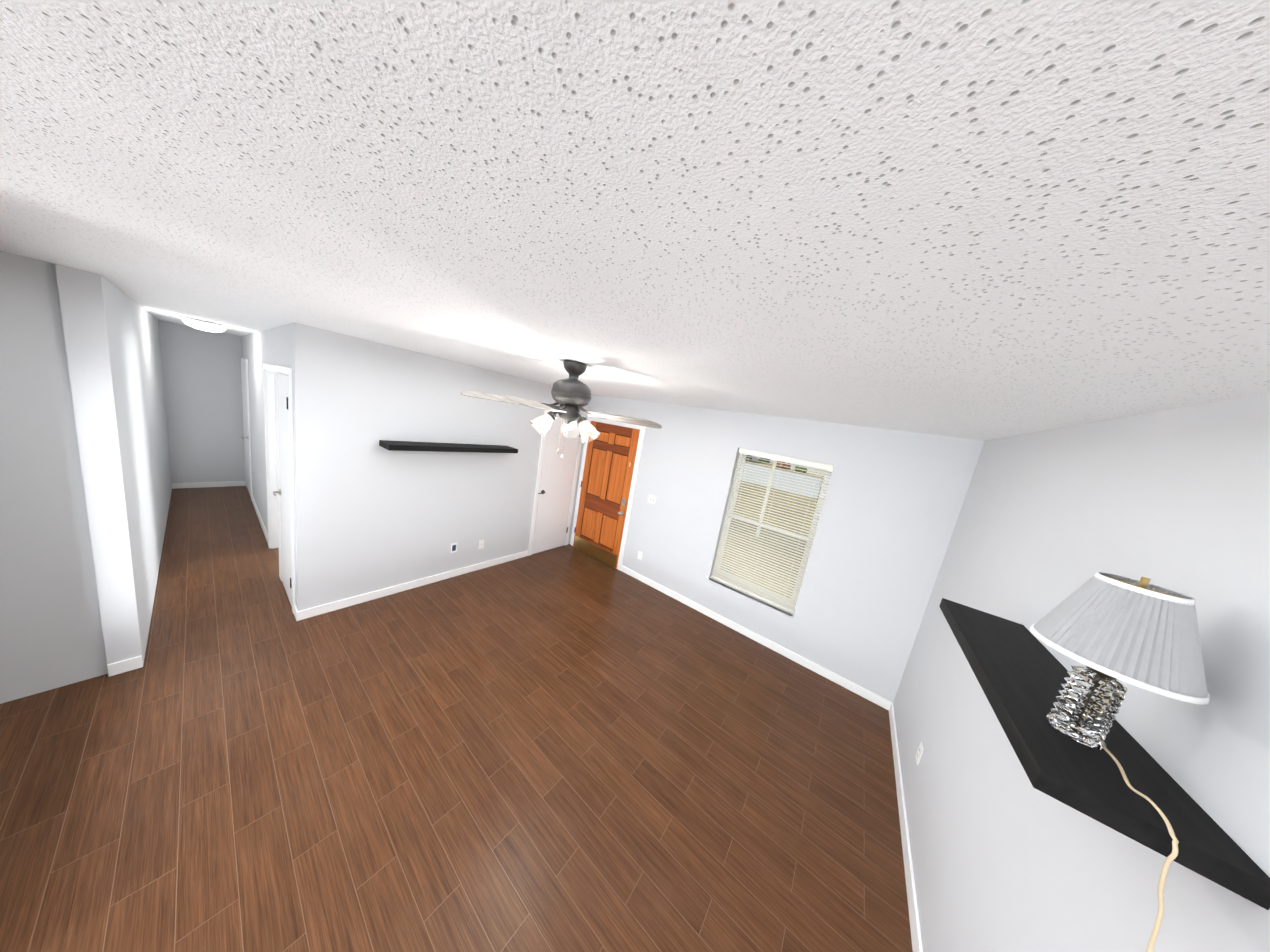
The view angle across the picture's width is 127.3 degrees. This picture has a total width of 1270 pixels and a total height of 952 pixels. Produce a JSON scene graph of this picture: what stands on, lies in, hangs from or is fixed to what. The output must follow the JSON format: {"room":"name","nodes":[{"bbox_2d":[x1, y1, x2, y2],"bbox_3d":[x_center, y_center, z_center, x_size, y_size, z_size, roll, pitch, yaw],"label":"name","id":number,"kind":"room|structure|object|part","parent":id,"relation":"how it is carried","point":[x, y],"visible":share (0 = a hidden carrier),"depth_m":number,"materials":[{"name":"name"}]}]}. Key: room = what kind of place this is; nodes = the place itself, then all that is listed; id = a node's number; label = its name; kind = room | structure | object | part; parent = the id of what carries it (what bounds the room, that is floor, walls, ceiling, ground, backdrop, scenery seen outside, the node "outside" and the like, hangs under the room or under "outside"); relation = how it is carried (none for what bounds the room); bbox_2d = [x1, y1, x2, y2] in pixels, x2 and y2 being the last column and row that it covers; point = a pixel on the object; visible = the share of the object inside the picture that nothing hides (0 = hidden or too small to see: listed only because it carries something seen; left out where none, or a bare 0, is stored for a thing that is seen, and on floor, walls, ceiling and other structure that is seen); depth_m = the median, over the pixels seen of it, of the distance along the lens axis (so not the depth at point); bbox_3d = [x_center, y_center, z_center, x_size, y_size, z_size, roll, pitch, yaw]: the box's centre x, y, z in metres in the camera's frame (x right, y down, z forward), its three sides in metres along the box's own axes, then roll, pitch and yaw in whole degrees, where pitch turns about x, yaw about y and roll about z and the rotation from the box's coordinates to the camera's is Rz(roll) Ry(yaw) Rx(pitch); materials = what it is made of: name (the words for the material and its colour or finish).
{"room":"living room","nodes":[
{"label":"living room","id":0,"kind":"room"},
{"bbox_2d":[55,263,171,664],"bbox_3d":[-5.014,-0.450,3.199,4.730,2.440,0.120,16,12,34],"label":"wall","id":1,"kind":"structure","parent":0,"point":[112,340],"depth_m":1.97,"materials":[{"name":"paint"}]},
{"bbox_2d":[158,320,245,482],"bbox_3d":[-6.687,-1.023,4.911,0.120,2.440,0.962,16,12,34],"label":"wall","id":2,"kind":"structure","parent":0,"point":[202,379],"depth_m":4.84,"materials":[{"name":"paint"}]},
{"bbox_2d":[172,481,245,488],"bbox_3d":[-6.832,0.138,5.063,0.013,0.085,0.709,16,12,34],"label":"baseboard","id":3,"kind":"structure","parent":2,"relation":"attached to","point":[227,483],"depth_m":5.03,"materials":[{"name":"white wood"}]},
{"bbox_2d":[241,322,317,610],"bbox_3d":[-4.530,-0.485,3.888,4.700,2.440,0.120,16,12,34],"label":"wall","id":4,"kind":"structure","parent":0,"point":[293,345],"depth_m":2.62,"materials":[{"name":"paint"}]},
{"bbox_2d":[242,363,250,496],"bbox_3d":[-6.079,-0.714,4.880,0.760,2.032,0.077,16,12,34],"label":"door","id":5,"kind":"structure","parent":4,"relation":"in","point":[246,437],"depth_m":4.90,"materials":[{"name":"white wood"}]},
{"bbox_2d":[241,358,252,500],"bbox_3d":[-6.056,-0.743,4.901,0.890,2.105,0.017,16,12,34],"label":"door frame","id":6,"kind":"structure","parent":4,"relation":"attached to","point":[248,409],"depth_m":4.70,"materials":[{"name":"white wood"}]},
{"bbox_2d":[252,496,267,542],"bbox_3d":[-5.093,0.566,4.265,1.955,0.085,0.013,16,12,34],"label":"baseboard","id":7,"kind":"structure","parent":4,"relation":"attached to","point":[253,501],"depth_m":4.17,"materials":[{"name":"white wood"}]},
{"bbox_2d":[263,363,279,576],"bbox_3d":[-3.752,-0.083,3.330,0.904,2.097,0.137,16,12,34],"label":"door","id":8,"kind":"structure","parent":4,"relation":"attached to","point":[270,389],"depth_m":3.49,"materials":[{"name":"white wood"}]},
{"bbox_2d":[273,373,291,605],"bbox_3d":[-3.143,0.136,2.792,0.624,2.032,0.063,16,12,34],"label":"door","id":9,"kind":"structure","parent":4,"relation":"in","point":[283,429],"depth_m":2.80,"materials":[{"name":"white wood"}]},
{"bbox_2d":[275,365,295,613],"bbox_3d":[-3.129,0.106,2.811,0.740,2.105,0.017,16,12,34],"label":"trim","id":10,"kind":"structure","parent":4,"relation":"attached to","point":[284,370],"depth_m":2.65,"materials":[{"name":"white wood"}]},
{"bbox_2d":[0,251,588,703],"bbox_3d":[-3.326,0.080,1.755,0.120,2.440,8.150,16,12,34],"label":"wall","id":11,"kind":"structure","parent":0,"point":[387,518],"depth_m":2.69,"materials":[{"name":"paint"}]},
{"bbox_2d":[294,550,527,620],"bbox_3d":[-2.226,1.159,3.619,0.016,0.085,2.296,16,12,34],"label":"baseboard","id":12,"kind":"structure","parent":11,"relation":"attached to","point":[307,613],"depth_m":3.26,"materials":[{"name":"white wood"}]},
{"bbox_2d":[379,440,517,452],"bbox_3d":[-1.869,-0.299,3.315,0.250,0.051,1.266,16,12,34],"label":"shelf","id":13,"kind":"object","parent":11,"relation":"attached to","point":[418,446],"visible":1,"depth_m":3.13,"materials":[{"name":"black wood"}]},
{"bbox_2d":[450,543,456,552],"bbox_3d":[-2.100,0.838,3.652,0.024,0.115,0.070,16,12,34],"label":"outlet","id":14,"kind":"object","parent":11,"relation":"attached to","point":[453,547],"visible":1,"depth_m":3.65,"materials":[{"name":"white plastic"}]},
{"bbox_2d":[478,539,483,548],"bbox_3d":[-1.917,0.854,3.922,0.016,0.115,0.070,16,12,34],"label":"outlet","id":15,"kind":"object","parent":11,"relation":"attached to","point":[480,544],"visible":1,"depth_m":3.92,"materials":[{"name":"white plastic"}]},
{"bbox_2d":[532,416,579,553],"bbox_3d":[-1.153,0.153,4.663,0.063,2.032,0.689,16,12,34],"label":"closet door","id":16,"kind":"structure","parent":11,"relation":"in","point":[554,497],"depth_m":4.67,"materials":[{"name":"white wood"}]},
{"bbox_2d":[528,410,584,555],"bbox_3d":[-1.158,0.119,4.687,0.017,2.105,0.755,16,12,34],"label":"trim","id":17,"kind":"structure","parent":11,"relation":"attached to","point":[541,453],"depth_m":4.52,"materials":[{"name":"white wood"}]},
{"bbox_2d":[0,486,912,951],"bbox_3d":[-3.618,1.270,2.148,9.220,0.100,8.350,16,12,34],"label":"floor","id":18,"kind":"structure","parent":0,"point":[566,748],"depth_m":1.77,"materials":[{"name":"brown wood"}]},
{"bbox_2d":[0,0,1269,439],"bbox_3d":[-3.202,-1.200,1.728,9.220,0.100,8.350,16,12,34],"label":"ceiling","id":19,"kind":"structure","parent":0,"point":[980,218],"depth_m":0.42,"materials":[{"name":"white paint"}]},
{"bbox_2d":[180,316,227,331],"bbox_3d":[-4.706,-1.640,3.439,0.310,0.101,0.310,16,12,34],"label":"hall light","id":20,"kind":"object","parent":19,"relation":"attached to","point":[203,325],"visible":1,"depth_m":3.36,"materials":[{"name":"white glass"}]},
{"bbox_2d":[460,360,661,457],"bbox_3d":[-0.388,-0.414,2.043,1.246,0.609,1.251,16,12,34],"label":"fan","id":21,"kind":"object","parent":19,"relation":"hanging from","point":[571,395],"visible":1,"depth_m":1.94,"materials":[{"name":"grey metal"}]},
{"bbox_2d":[570,395,984,701],"bbox_3d":[-1.014,-0.121,5.230,9.220,2.440,0.200,16,12,34],"label":"wall","id":22,"kind":"structure","parent":0,"point":[893,504],"depth_m":3.03,"materials":[{"name":"paint"}]},
{"bbox_2d":[573,421,639,567],"bbox_3d":[-0.496,0.255,4.688,0.944,2.042,0.092,16,12,34],"label":"front door","id":23,"kind":"structure","parent":22,"relation":"in","point":[607,478],"depth_m":4.67,"materials":[{"name":"brown wood"}]},
{"bbox_2d":[570,416,645,570],"bbox_3d":[-0.465,0.220,4.705,1.090,2.130,0.030,16,12,34],"label":"door frame","id":24,"kind":"structure","parent":22,"relation":"attached to","point":[634,480],"depth_m":4.51,"materials":[{"name":"wood"}]},
{"bbox_2d":[637,551,642,559],"bbox_3d":[0.068,1.107,4.371,0.070,0.115,0.008,16,12,34],"label":"electrical outlet","id":25,"kind":"object","parent":22,"relation":"attached to","point":[639,557],"visible":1,"depth_m":4.37,"materials":[{"name":"white plastic"}]},
{"bbox_2d":[648,494,655,503],"bbox_3d":[0.225,0.312,4.215,0.115,0.115,0.016,16,12,34],"label":"light switch","id":26,"kind":"object","parent":22,"relation":"attached to","point":[652,499],"visible":1,"depth_m":4.22,"materials":[{"name":"white plastic"}]},
{"bbox_2d":[706,577,796,617],"bbox_3d":[1.259,1.337,3.507,1.000,0.020,0.022,16,12,34],"label":"apron","id":27,"kind":"object","parent":22,"relation":"attached to","point":[765,603],"visible":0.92,"depth_m":3.48,"materials":[{"name":"wood"}]},
{"bbox_2d":[709,577,794,616],"bbox_3d":[1.289,1.335,3.547,0.940,0.020,0.122,16,12,34],"label":"window sill","id":28,"kind":"structure","parent":22,"relation":"attached to","point":[769,603],"depth_m":3.48,"materials":[{"name":"stone"}]},
{"bbox_2d":[621,565,888,709],"bbox_3d":[1.028,1.695,3.696,3.095,0.085,0.016,16,12,34],"label":"baseboard","id":29,"kind":"structure","parent":22,"relation":"attached to","point":[822,671],"depth_m":3.39,"materials":[{"name":"white wood"}]},
{"bbox_2d":[713,448,834,610],"bbox_3d":[1.474,0.553,3.489,0.940,1.580,0.060,16,12,34],"label":"window unit","id":30,"kind":"structure","parent":22,"relation":"in","point":[827,473],"depth_m":3.41,"materials":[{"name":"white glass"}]},
{"bbox_2d":[711,448,833,612],"bbox_3d":[1.418,0.555,3.412,0.924,1.569,0.059,16,12,34],"label":"window blinds","id":31,"kind":"object","parent":30,"relation":"attached to","point":[790,460],"visible":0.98,"depth_m":3.40,"materials":[{"name":"beige plastic"}]},
{"bbox_2d":[893,392,1269,951],"bbox_3d":[0.135,1.084,-0.717,0.120,2.440,8.150,16,12,34],"label":"wall","id":32,"kind":"structure","parent":0,"point":[1006,856],"depth_m":0.94,"materials":[{"name":"paint"}]},
{"bbox_2d":[887,701,922,951],"bbox_3d":[-0.066,2.211,-0.424,0.013,0.085,8.000,16,12,34],"label":"baseboard","id":33,"kind":"structure","parent":32,"relation":"attached to","point":[916,938],"depth_m":1.77,"materials":[{"name":"white wood"}]},
{"bbox_2d":[915,741,923,764],"bbox_3d":[1.783,1.737,1.971,0.008,0.115,0.070,16,12,34],"label":"electrical outlet","id":34,"kind":"object","parent":32,"relation":"attached to","point":[919,753],"visible":1,"depth_m":1.96,"materials":[{"name":"white plastic"}]},
{"bbox_2d":[939,598,1269,909],"bbox_3d":[1.250,0.648,1.003,0.258,0.046,1.026,16,12,34],"label":"shelf","id":35,"kind":"object","parent":32,"relation":"attached to","point":[1020,671],"visible":0.98,"depth_m":0.69,"materials":[{"name":"black wood"}]},
{"bbox_2d":[1029,572,1209,951],"bbox_3d":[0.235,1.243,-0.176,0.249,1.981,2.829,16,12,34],"label":"table lamp","id":36,"kind":"object","parent":35,"relation":"on","point":[1108,630],"depth_m":0.69,"materials":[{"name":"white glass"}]},
{"bbox_3d":[0.249,1.375,-0.217,0.120,1.743,2.768,16,12,34],"label":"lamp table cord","id":37,"kind":"part","parent":36,"relation":"part of","materials":[{"name":"beige plastic"}]},
{"label":"outside","id":38,"kind":"structure","parent":0,"visible":0},
{"bbox_2d":[721,460,823,597],"bbox_3d":[25.414,-0.432,41.691,140.000,0.050,89.780,16,12,34],"label":"grass","id":39,"kind":"structure","parent":38,"point":[771,530],"depth_m":9.26,"materials":[{"name":"green plant"}]},
{"bbox_2d":[755,460,776,537],"bbox_3d":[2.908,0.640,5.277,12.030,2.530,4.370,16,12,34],"label":"pole","id":40,"kind":"object","parent":39,"relation":"on","point":[767,493],"depth_m":7.64,"materials":[{"name":"white plastic"}]},
{"bbox_2d":[778,461,785,468],"bbox_3d":[16.391,-1.263,35.064,1.024,0.792,0.954,16,12,34],"label":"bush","id":41,"kind":"object","parent":39,"relation":"on","point":[782,465],"depth_m":34.83,"materials":[{"name":"green plant"}]},
{"bbox_2d":[741,463,823,498],"bbox_3d":[12.418,0.384,23.822,140.000,0.012,16.000,16,12,34],"label":"road","id":42,"kind":"structure","parent":39,"relation":"on","point":[782,479],"depth_m":22.44,"materials":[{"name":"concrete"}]},
{"bbox_2d":[752,456,825,475],"bbox_3d":[20.279,-3.002,40.529,25.000,3.650,12.500,16,12,34],"label":"house","id":43,"kind":"structure","parent":39,"relation":"on","point":[812,470],"depth_m":34.49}
]}

